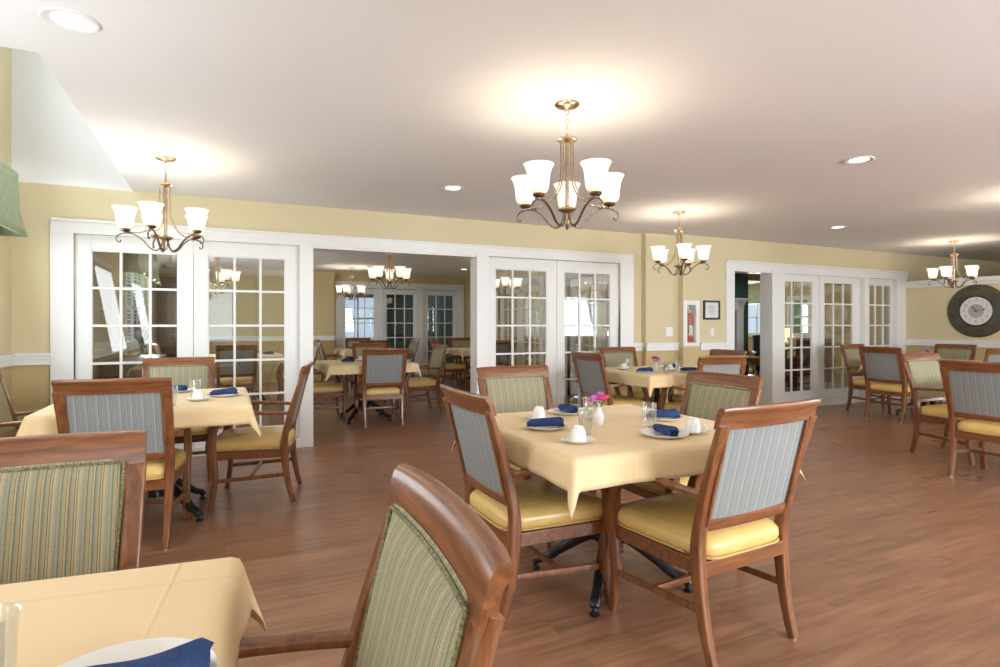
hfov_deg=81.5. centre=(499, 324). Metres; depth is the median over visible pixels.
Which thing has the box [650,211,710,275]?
chandelier
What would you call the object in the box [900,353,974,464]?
dining chair
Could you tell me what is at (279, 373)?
dining chair
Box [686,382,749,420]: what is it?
cushion
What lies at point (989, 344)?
trim
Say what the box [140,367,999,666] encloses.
floor
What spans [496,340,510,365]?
dining chair
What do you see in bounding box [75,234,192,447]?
door
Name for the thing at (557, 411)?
plate
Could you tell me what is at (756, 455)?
dining chair
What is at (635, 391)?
seat cushion
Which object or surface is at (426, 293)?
door
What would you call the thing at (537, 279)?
trim
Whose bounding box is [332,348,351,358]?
tablecloth
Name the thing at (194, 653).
napkin
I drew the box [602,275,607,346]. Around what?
door
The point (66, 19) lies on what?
recessed light
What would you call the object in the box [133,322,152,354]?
bunch
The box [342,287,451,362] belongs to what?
french door
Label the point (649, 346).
trim
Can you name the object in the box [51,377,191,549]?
dining chair
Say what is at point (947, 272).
chandelier
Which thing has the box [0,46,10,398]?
wall
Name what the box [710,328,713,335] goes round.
light switch
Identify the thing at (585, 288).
wall
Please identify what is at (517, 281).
chandelier
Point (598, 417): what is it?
bud vase
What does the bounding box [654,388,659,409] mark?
dining table
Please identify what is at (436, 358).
cushion
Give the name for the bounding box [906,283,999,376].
wall
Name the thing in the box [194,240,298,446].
door
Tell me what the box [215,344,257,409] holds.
dining chair
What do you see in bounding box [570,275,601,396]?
door
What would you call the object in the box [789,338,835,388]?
lounge armchair
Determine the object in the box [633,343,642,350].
trim
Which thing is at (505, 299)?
wall
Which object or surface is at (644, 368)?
napkin
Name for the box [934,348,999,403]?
dining chair
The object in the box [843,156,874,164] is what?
recessed light
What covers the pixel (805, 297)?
window
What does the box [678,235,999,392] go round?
wall
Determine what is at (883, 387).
seat cushion
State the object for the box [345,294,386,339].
window
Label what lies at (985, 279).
trim
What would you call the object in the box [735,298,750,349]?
fireplace mantel
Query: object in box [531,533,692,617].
dining table
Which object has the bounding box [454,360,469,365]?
seat cushion
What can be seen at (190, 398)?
saucer
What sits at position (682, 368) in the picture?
napkin
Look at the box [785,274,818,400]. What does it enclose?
door
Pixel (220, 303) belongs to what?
wall
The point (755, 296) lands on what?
window valance
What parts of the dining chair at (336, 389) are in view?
seat frame, leg, leg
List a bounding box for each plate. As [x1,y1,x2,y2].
[58,637,216,666]
[173,388,193,392]
[206,392,239,396]
[523,423,567,430]
[548,408,585,414]
[634,370,653,372]
[640,428,688,438]
[642,414,683,421]
[666,327,672,335]
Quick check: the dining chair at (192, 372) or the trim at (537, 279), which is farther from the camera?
the trim at (537, 279)
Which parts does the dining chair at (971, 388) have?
leg, moulding, crest rail, panel, seat frame, rail, leg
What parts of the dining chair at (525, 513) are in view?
moulding, leg, crest rail, panel, rail, moulding, leg, armrest, seat frame, leg, leg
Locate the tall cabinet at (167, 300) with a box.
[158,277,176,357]
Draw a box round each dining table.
[147,477,205,521]
[246,388,265,400]
[340,399,391,423]
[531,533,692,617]
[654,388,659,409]
[896,401,945,414]
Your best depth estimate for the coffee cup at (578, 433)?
2.34 m
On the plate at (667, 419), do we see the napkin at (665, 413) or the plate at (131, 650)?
the napkin at (665, 413)
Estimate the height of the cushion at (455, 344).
0.362 m
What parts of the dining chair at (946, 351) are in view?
crest rail, leg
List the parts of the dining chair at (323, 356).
panel, leg, leg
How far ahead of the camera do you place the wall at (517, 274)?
12.59 m
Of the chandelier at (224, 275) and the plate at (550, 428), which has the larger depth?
the chandelier at (224, 275)
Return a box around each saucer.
[185,397,210,400]
[524,415,552,419]
[560,435,595,443]
[678,427,710,434]
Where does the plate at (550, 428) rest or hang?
on the tablecloth at (620, 454)
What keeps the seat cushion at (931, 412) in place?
on the dining chair at (922, 370)
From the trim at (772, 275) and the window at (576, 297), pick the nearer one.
the trim at (772, 275)
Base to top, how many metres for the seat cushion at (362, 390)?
0.099 m
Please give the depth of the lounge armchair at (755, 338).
13.78 m
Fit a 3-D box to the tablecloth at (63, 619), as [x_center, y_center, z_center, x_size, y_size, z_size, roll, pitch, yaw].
[-0.888,0.581,0.521,1.211,0.205,1.199,0,0,-19]
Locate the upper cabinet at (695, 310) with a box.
[683,300,699,345]
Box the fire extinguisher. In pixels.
[687,306,692,341]
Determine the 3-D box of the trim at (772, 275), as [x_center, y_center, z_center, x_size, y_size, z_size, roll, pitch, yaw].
[4.992,0.165,9.024,4.170,2.130,0.225,0,0,-25]
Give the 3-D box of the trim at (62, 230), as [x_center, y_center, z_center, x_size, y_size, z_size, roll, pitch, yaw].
[-1.081,0.155,6.357,6.198,2.150,0.205,0,0,-25]
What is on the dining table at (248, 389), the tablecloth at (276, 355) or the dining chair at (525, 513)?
the tablecloth at (276, 355)
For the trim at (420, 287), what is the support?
attached to the wall at (220, 303)
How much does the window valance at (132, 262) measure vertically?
0.460 m
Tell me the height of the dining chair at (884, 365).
0.952 m
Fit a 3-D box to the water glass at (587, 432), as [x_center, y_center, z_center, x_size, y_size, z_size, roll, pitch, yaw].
[0.376,0.422,2.546,0.069,0.113,0.069,0,0,-25]
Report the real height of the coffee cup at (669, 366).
0.064 m
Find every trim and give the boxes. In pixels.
[0,354,14,367]
[11,353,49,365]
[50,217,633,447]
[93,337,157,358]
[193,336,255,341]
[257,336,334,340]
[335,281,463,378]
[496,273,601,394]
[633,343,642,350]
[646,343,678,350]
[700,342,726,349]
[725,260,908,404]
[905,275,999,287]
[905,339,999,347]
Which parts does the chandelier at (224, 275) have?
lamp shade, lamp shade, lamp shade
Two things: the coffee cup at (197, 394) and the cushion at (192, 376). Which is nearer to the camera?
the coffee cup at (197, 394)
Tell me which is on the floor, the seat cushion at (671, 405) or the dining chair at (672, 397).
the dining chair at (672, 397)
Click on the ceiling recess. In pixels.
(52, 143)
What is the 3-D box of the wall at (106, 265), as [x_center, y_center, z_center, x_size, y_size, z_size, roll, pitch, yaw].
[-5.390,0.011,8.340,0.200,2.438,7.110,0,0,-25]
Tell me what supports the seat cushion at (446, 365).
on the dining chair at (456, 367)
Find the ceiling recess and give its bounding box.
[11,48,132,190]
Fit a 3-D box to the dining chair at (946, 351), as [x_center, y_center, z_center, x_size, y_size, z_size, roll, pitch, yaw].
[6.362,0.755,8.335,0.665,0.952,0.590,0,0,-22]
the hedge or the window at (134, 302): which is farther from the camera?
the hedge
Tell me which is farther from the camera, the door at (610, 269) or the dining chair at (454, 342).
the dining chair at (454, 342)
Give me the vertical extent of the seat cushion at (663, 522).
0.099 m
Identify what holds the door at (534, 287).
in the wall at (517, 274)
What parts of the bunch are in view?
stem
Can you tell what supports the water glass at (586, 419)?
on the tablecloth at (620, 454)
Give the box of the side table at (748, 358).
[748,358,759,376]
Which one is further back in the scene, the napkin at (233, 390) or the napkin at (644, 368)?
the napkin at (644, 368)
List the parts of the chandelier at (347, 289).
lamp shade, lamp shade, lamp shade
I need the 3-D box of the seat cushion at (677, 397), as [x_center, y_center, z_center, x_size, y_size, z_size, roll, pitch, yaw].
[2.242,0.806,6.420,0.528,0.099,0.488,0,0,-21]
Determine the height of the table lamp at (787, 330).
0.520 m
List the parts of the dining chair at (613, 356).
crest rail, leg, leg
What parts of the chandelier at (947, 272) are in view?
lamp shade, lamp shade, lamp shade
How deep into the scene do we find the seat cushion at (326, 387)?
7.36 m
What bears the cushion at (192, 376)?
on the dining chair at (192, 372)
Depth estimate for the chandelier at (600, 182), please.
3.15 m
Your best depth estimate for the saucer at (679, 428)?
2.55 m
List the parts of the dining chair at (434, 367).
leg, seat frame, leg, armrest, crest rail, leg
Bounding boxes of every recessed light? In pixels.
[38,6,100,33]
[442,185,463,190]
[829,226,846,228]
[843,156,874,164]
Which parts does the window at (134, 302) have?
glass pane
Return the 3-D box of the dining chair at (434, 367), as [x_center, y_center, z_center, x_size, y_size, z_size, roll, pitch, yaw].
[-1.124,0.755,8.277,0.665,0.952,0.590,0,0,-26]
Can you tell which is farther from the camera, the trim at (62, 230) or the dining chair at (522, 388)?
the trim at (62, 230)
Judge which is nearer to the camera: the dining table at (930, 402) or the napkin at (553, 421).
the napkin at (553, 421)
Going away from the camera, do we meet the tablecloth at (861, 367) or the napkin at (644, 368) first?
the napkin at (644, 368)
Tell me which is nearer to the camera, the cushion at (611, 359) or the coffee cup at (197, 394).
the coffee cup at (197, 394)
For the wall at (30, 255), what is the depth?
5.49 m
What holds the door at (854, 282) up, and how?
in the wall at (701, 284)
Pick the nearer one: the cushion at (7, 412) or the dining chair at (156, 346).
the cushion at (7, 412)
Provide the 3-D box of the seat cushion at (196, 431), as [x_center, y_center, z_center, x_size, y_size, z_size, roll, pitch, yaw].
[-2.596,0.806,4.663,0.488,0.099,0.528,0,0,-26]
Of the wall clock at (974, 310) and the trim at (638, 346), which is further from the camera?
the wall clock at (974, 310)
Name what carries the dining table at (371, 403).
on the floor
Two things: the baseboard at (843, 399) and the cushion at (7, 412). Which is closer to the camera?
the cushion at (7, 412)
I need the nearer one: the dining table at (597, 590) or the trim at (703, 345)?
the dining table at (597, 590)
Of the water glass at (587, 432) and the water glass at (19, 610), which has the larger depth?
the water glass at (587, 432)
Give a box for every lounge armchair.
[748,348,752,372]
[750,335,759,374]
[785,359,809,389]
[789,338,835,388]
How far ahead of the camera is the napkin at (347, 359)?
7.42 m
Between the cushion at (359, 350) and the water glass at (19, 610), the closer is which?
the water glass at (19, 610)
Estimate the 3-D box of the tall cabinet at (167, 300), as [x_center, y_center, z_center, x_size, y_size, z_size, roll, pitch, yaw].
[-6.332,0.160,11.263,0.540,2.140,0.660,0,0,-25]
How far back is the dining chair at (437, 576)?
0.90 m
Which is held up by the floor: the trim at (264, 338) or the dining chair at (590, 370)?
the dining chair at (590, 370)
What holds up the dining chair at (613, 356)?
on the floor
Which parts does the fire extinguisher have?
label panel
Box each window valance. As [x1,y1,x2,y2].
[0,160,27,236]
[123,253,161,285]
[748,291,759,303]
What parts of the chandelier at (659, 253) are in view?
lamp shade, lamp shade, scroll arm, arm, scroll arm, lamp shade, lamp shade, scroll arm, lamp shade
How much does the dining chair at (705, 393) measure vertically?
0.952 m
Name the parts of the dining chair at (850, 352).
leg, crest rail, rail, seat frame, leg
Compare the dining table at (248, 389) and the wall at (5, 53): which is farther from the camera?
the dining table at (248, 389)
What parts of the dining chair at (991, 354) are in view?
leg, crest rail, panel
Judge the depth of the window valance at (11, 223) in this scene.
4.37 m
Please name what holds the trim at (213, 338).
attached to the wall at (220, 303)
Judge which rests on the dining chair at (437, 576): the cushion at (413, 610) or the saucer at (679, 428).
the cushion at (413, 610)
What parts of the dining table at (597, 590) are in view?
leg, leg, leg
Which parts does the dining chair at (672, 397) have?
leg, crest rail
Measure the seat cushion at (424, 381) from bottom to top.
0.099 m
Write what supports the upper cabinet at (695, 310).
attached to the wall at (701, 284)
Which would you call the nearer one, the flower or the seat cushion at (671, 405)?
the flower
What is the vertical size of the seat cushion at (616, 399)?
0.099 m
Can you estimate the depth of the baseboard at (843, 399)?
9.02 m
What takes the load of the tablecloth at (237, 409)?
on the dining table at (191, 507)
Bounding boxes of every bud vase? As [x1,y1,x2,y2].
[593,403,603,424]
[653,361,657,370]
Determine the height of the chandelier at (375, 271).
0.676 m
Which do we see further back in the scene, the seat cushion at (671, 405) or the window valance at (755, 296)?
the window valance at (755, 296)
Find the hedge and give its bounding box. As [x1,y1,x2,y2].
[794,300,807,333]
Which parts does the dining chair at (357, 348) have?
leg, leg, crest rail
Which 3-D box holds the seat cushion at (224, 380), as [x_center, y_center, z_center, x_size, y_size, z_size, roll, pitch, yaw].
[-3.878,0.806,8.537,0.488,0.099,0.528,0,0,-25]
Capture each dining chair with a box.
[0,370,38,437]
[0,430,146,584]
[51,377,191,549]
[142,357,214,481]
[153,343,160,353]
[205,361,312,508]
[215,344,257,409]
[238,463,514,666]
[276,341,320,400]
[313,369,347,420]
[315,339,352,388]
[345,338,370,382]
[352,342,391,407]
[354,348,407,427]
[359,340,388,347]
[395,344,447,414]
[405,338,419,377]
[429,339,468,387]
[440,384,610,629]
[449,338,469,383]
[476,365,596,494]
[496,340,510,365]
[571,351,650,407]
[599,347,666,401]
[604,398,820,666]
[619,370,763,568]
[658,355,747,410]
[668,349,746,402]
[840,344,907,415]
[858,346,928,422]
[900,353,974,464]
[910,344,976,409]
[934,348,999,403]
[939,360,999,476]
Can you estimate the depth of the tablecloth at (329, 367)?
7.03 m
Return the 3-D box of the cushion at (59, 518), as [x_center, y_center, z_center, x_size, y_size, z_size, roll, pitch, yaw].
[-1.161,0.527,1.376,0.454,0.362,0.102,0,0,-25]
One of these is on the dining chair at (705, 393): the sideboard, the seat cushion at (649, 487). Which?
the seat cushion at (649, 487)
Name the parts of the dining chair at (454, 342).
leg, crest rail, leg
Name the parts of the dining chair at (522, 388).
leg, crest rail, leg, seat frame, leg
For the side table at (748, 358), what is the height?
0.530 m
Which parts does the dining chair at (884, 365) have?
leg, moulding, crest rail, panel, rail, leg, seat frame, moulding, leg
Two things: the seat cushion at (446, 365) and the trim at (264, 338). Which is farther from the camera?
the trim at (264, 338)
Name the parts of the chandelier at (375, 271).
lamp shade, lamp shade, lamp shade, lamp shade, lamp shade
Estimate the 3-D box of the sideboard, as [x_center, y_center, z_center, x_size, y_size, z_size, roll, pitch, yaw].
[-4.324,0.812,6.915,0.496,0.835,1.840,0,0,-25]
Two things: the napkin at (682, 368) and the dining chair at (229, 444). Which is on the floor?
the dining chair at (229, 444)
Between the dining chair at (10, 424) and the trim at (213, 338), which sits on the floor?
the dining chair at (10, 424)
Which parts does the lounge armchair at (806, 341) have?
backrest, panel, armrest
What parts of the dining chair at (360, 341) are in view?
crest rail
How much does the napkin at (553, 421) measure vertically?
0.045 m
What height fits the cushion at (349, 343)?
0.362 m
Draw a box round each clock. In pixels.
[947,284,999,337]
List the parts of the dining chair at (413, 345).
crest rail, leg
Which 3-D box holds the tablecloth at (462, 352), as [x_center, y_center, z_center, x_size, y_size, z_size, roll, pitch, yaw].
[-0.441,0.581,11.799,1.202,0.203,1.200,0,0,-25]
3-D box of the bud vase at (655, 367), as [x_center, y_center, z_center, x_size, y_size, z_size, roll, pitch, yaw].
[1.641,0.429,6.111,0.052,0.100,0.052,0,0,-25]
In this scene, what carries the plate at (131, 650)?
on the tablecloth at (63, 619)
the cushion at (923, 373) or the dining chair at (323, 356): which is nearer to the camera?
the cushion at (923, 373)
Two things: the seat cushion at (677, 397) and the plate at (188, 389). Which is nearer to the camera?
the plate at (188, 389)
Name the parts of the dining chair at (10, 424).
rail, leg, armrest, armrest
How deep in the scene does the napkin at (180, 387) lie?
4.10 m
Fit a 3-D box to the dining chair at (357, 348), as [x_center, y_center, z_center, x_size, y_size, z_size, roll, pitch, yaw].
[-1.952,0.755,8.911,0.590,0.952,0.665,0,0,-23]
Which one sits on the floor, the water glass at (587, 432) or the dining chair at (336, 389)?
the dining chair at (336, 389)
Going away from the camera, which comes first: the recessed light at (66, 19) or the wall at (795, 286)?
the recessed light at (66, 19)
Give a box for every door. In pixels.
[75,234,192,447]
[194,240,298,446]
[341,288,376,376]
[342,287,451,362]
[423,290,456,374]
[489,257,556,407]
[500,286,519,365]
[520,283,538,365]
[557,261,617,407]
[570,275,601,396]
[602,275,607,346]
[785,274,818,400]
[819,276,859,397]
[869,278,892,346]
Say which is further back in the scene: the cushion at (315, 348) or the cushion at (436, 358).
the cushion at (315, 348)
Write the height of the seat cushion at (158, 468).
0.099 m
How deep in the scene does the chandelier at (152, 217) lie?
4.12 m
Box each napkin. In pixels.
[87,637,213,666]
[172,385,187,390]
[209,387,237,394]
[341,358,354,360]
[526,417,564,426]
[558,404,577,412]
[636,367,652,370]
[645,409,679,417]
[652,424,678,436]
[680,367,696,370]
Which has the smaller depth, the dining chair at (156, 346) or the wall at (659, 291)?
the wall at (659, 291)
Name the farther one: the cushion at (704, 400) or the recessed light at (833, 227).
the recessed light at (833, 227)
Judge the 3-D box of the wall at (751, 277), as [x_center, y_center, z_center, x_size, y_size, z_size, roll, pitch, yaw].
[6.229,-1.039,12.136,3.550,0.298,0.200,0,0,-25]
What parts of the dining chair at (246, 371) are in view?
leg, seat frame, rail, crest rail, panel, leg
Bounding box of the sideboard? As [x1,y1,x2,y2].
[97,354,166,378]
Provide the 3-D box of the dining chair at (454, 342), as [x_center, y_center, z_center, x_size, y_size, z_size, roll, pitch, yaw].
[-0.735,0.755,12.530,0.590,0.952,0.665,0,0,-25]
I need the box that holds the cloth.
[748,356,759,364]
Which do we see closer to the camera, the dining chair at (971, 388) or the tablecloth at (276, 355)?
the dining chair at (971, 388)
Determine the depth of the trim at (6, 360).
4.70 m
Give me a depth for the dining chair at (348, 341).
12.47 m
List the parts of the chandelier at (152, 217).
lamp shade, scroll arm, arm, lamp shade, lamp shade, scroll arm, arm, scroll arm, arm, scroll arm, scroll arm, lamp shade, lamp shade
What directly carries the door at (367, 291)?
in the wall at (220, 303)
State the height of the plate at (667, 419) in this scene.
0.018 m
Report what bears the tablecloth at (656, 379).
on the dining table at (656, 390)
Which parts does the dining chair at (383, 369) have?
leg, leg, moulding, seat frame, rail, panel, crest rail, leg, moulding, leg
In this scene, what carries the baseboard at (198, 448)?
attached to the wall at (30, 255)
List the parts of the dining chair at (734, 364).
leg, armrest, leg, panel, crest rail, leg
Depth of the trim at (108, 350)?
6.85 m
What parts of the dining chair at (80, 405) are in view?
leg, moulding, crest rail, panel, rail, moulding, seat frame, leg, armrest, leg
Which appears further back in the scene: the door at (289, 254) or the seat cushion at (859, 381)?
the seat cushion at (859, 381)
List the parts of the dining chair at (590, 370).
moulding, leg, crest rail, rail, panel, moulding, leg, leg, armrest, leg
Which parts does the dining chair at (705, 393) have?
seat frame, leg, leg, crest rail, leg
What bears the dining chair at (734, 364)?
on the floor
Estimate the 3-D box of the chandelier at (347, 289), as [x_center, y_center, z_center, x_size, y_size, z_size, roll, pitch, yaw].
[-3.067,-0.850,11.963,0.630,0.676,0.607,0,0,-24]
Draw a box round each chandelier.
[112,155,208,252]
[209,257,240,289]
[335,267,365,299]
[367,254,410,288]
[496,270,522,295]
[511,99,623,229]
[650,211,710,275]
[927,240,978,287]
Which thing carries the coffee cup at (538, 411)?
on the saucer at (529, 417)
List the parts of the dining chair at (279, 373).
leg, leg, leg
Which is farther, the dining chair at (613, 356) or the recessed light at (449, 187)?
the dining chair at (613, 356)
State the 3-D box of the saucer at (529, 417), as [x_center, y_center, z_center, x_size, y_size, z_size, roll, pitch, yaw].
[0.196,0.471,2.926,0.146,0.016,0.146,0,0,-25]
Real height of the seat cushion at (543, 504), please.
0.099 m
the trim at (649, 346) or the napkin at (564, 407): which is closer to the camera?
the napkin at (564, 407)
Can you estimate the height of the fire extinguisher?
0.488 m
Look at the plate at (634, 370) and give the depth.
5.78 m
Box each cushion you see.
[0,382,14,434]
[0,459,121,584]
[146,448,185,478]
[149,365,207,388]
[175,426,207,436]
[216,427,295,451]
[220,376,252,384]
[313,346,317,358]
[313,382,342,392]
[348,342,358,357]
[356,347,382,358]
[356,503,467,666]
[357,385,399,395]
[407,341,415,358]
[409,377,435,386]
[429,348,443,373]
[442,363,464,368]
[452,341,469,356]
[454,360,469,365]
[469,478,602,528]
[486,375,546,413]
[584,395,644,406]
[603,352,633,366]
[611,386,660,398]
[618,492,778,556]
[635,476,689,493]
[664,401,681,410]
[672,393,683,401]
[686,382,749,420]
[845,348,863,372]
[853,378,880,385]
[870,382,910,392]
[907,360,944,396]
[921,404,966,420]
[938,348,970,359]
[957,419,999,436]
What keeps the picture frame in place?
attached to the wall at (701, 284)
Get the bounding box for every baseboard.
[179,438,299,456]
[773,394,908,405]
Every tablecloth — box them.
[0,557,266,666]
[15,387,260,436]
[209,353,283,363]
[313,359,421,381]
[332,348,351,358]
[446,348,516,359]
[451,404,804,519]
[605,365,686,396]
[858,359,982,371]
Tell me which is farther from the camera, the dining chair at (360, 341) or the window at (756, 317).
the window at (756, 317)
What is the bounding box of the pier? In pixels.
[256,269,334,382]
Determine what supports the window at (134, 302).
in the wall at (106, 265)
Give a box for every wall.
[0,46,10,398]
[11,182,640,436]
[93,252,158,378]
[159,266,465,378]
[452,290,510,365]
[466,270,597,394]
[514,285,596,365]
[641,233,677,408]
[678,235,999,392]
[735,273,747,374]
[748,274,849,284]
[748,282,886,373]
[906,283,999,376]
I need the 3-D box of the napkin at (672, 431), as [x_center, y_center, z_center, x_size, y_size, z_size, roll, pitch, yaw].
[0.707,0.447,2.492,0.064,0.045,0.175,0,0,-12]
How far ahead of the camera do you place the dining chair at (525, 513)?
2.48 m
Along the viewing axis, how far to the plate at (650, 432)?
2.50 m
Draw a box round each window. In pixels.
[124,272,148,354]
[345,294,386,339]
[576,297,596,336]
[748,303,759,336]
[787,295,809,337]
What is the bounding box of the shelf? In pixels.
[735,298,750,300]
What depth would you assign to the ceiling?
3.24 m
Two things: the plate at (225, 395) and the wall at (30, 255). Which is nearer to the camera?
the plate at (225, 395)
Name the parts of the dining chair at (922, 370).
leg, crest rail, armrest, rail, seat frame, leg, leg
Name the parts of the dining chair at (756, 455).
leg, armrest, leg, seat frame, leg, moulding, rail, panel, crest rail, leg, moulding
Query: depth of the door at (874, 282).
9.68 m
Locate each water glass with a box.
[2,607,20,666]
[578,408,593,434]
[583,406,595,420]
[642,403,656,427]
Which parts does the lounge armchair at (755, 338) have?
armrest, backrest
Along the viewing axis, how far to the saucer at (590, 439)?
2.37 m
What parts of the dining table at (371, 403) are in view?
leg, leg, leg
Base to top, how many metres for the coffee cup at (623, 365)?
0.064 m
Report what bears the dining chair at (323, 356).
on the floor
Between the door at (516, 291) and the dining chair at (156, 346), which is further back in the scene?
the door at (516, 291)
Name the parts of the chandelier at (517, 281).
lamp shade, lamp shade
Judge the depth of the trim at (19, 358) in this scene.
4.90 m
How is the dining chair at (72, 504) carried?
on the floor
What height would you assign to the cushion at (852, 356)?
0.362 m
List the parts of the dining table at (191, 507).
leg, leg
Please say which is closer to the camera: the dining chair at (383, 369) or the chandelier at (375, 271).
the dining chair at (383, 369)
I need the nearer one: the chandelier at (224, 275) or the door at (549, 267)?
the door at (549, 267)
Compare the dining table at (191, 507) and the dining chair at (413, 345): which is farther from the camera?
the dining chair at (413, 345)
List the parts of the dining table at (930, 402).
leg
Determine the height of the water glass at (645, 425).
0.113 m
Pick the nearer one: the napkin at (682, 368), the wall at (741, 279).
the napkin at (682, 368)
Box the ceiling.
[0,0,999,284]
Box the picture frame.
[703,300,719,319]
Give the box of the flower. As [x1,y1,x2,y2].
[587,391,608,407]
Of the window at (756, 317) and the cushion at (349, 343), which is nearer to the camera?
the cushion at (349, 343)
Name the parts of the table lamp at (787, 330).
lamp shade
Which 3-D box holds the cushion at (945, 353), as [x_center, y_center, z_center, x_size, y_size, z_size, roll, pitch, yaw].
[6.577,0.527,8.423,0.102,0.362,0.454,0,0,-22]
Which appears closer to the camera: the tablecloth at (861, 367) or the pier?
the tablecloth at (861, 367)
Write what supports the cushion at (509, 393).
on the dining chair at (522, 388)
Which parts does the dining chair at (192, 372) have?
leg, crest rail, seat frame, leg, leg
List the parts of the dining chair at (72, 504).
crest rail, moulding, armrest, leg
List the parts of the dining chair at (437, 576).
armrest, leg, crest rail, moulding, leg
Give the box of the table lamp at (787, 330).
[785,328,793,349]
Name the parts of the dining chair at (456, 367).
crest rail, leg, seat frame, leg, leg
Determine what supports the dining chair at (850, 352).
on the floor
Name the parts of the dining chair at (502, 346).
panel, crest rail, leg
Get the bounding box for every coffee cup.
[192,389,203,398]
[532,406,545,418]
[570,425,586,441]
[619,363,626,368]
[667,364,672,369]
[685,417,706,432]
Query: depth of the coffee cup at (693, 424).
2.54 m
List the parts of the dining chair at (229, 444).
leg, leg, seat frame, armrest, armrest, leg, moulding, panel, leg, moulding, crest rail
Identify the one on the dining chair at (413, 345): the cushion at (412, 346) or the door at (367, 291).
the cushion at (412, 346)
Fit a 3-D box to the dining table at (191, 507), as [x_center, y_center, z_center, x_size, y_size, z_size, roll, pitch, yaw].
[-2.233,0.858,3.767,1.090,0.745,1.090,0,0,-25]
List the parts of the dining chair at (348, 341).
crest rail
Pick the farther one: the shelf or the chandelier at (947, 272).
the shelf
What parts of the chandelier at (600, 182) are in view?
lamp shade, lamp shade, scroll arm, arm, scroll arm, arm, chain, lamp shade, arm, scroll arm, arm, scroll arm, lamp shade, lamp shade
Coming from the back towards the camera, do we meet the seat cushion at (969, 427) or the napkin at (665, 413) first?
the seat cushion at (969, 427)

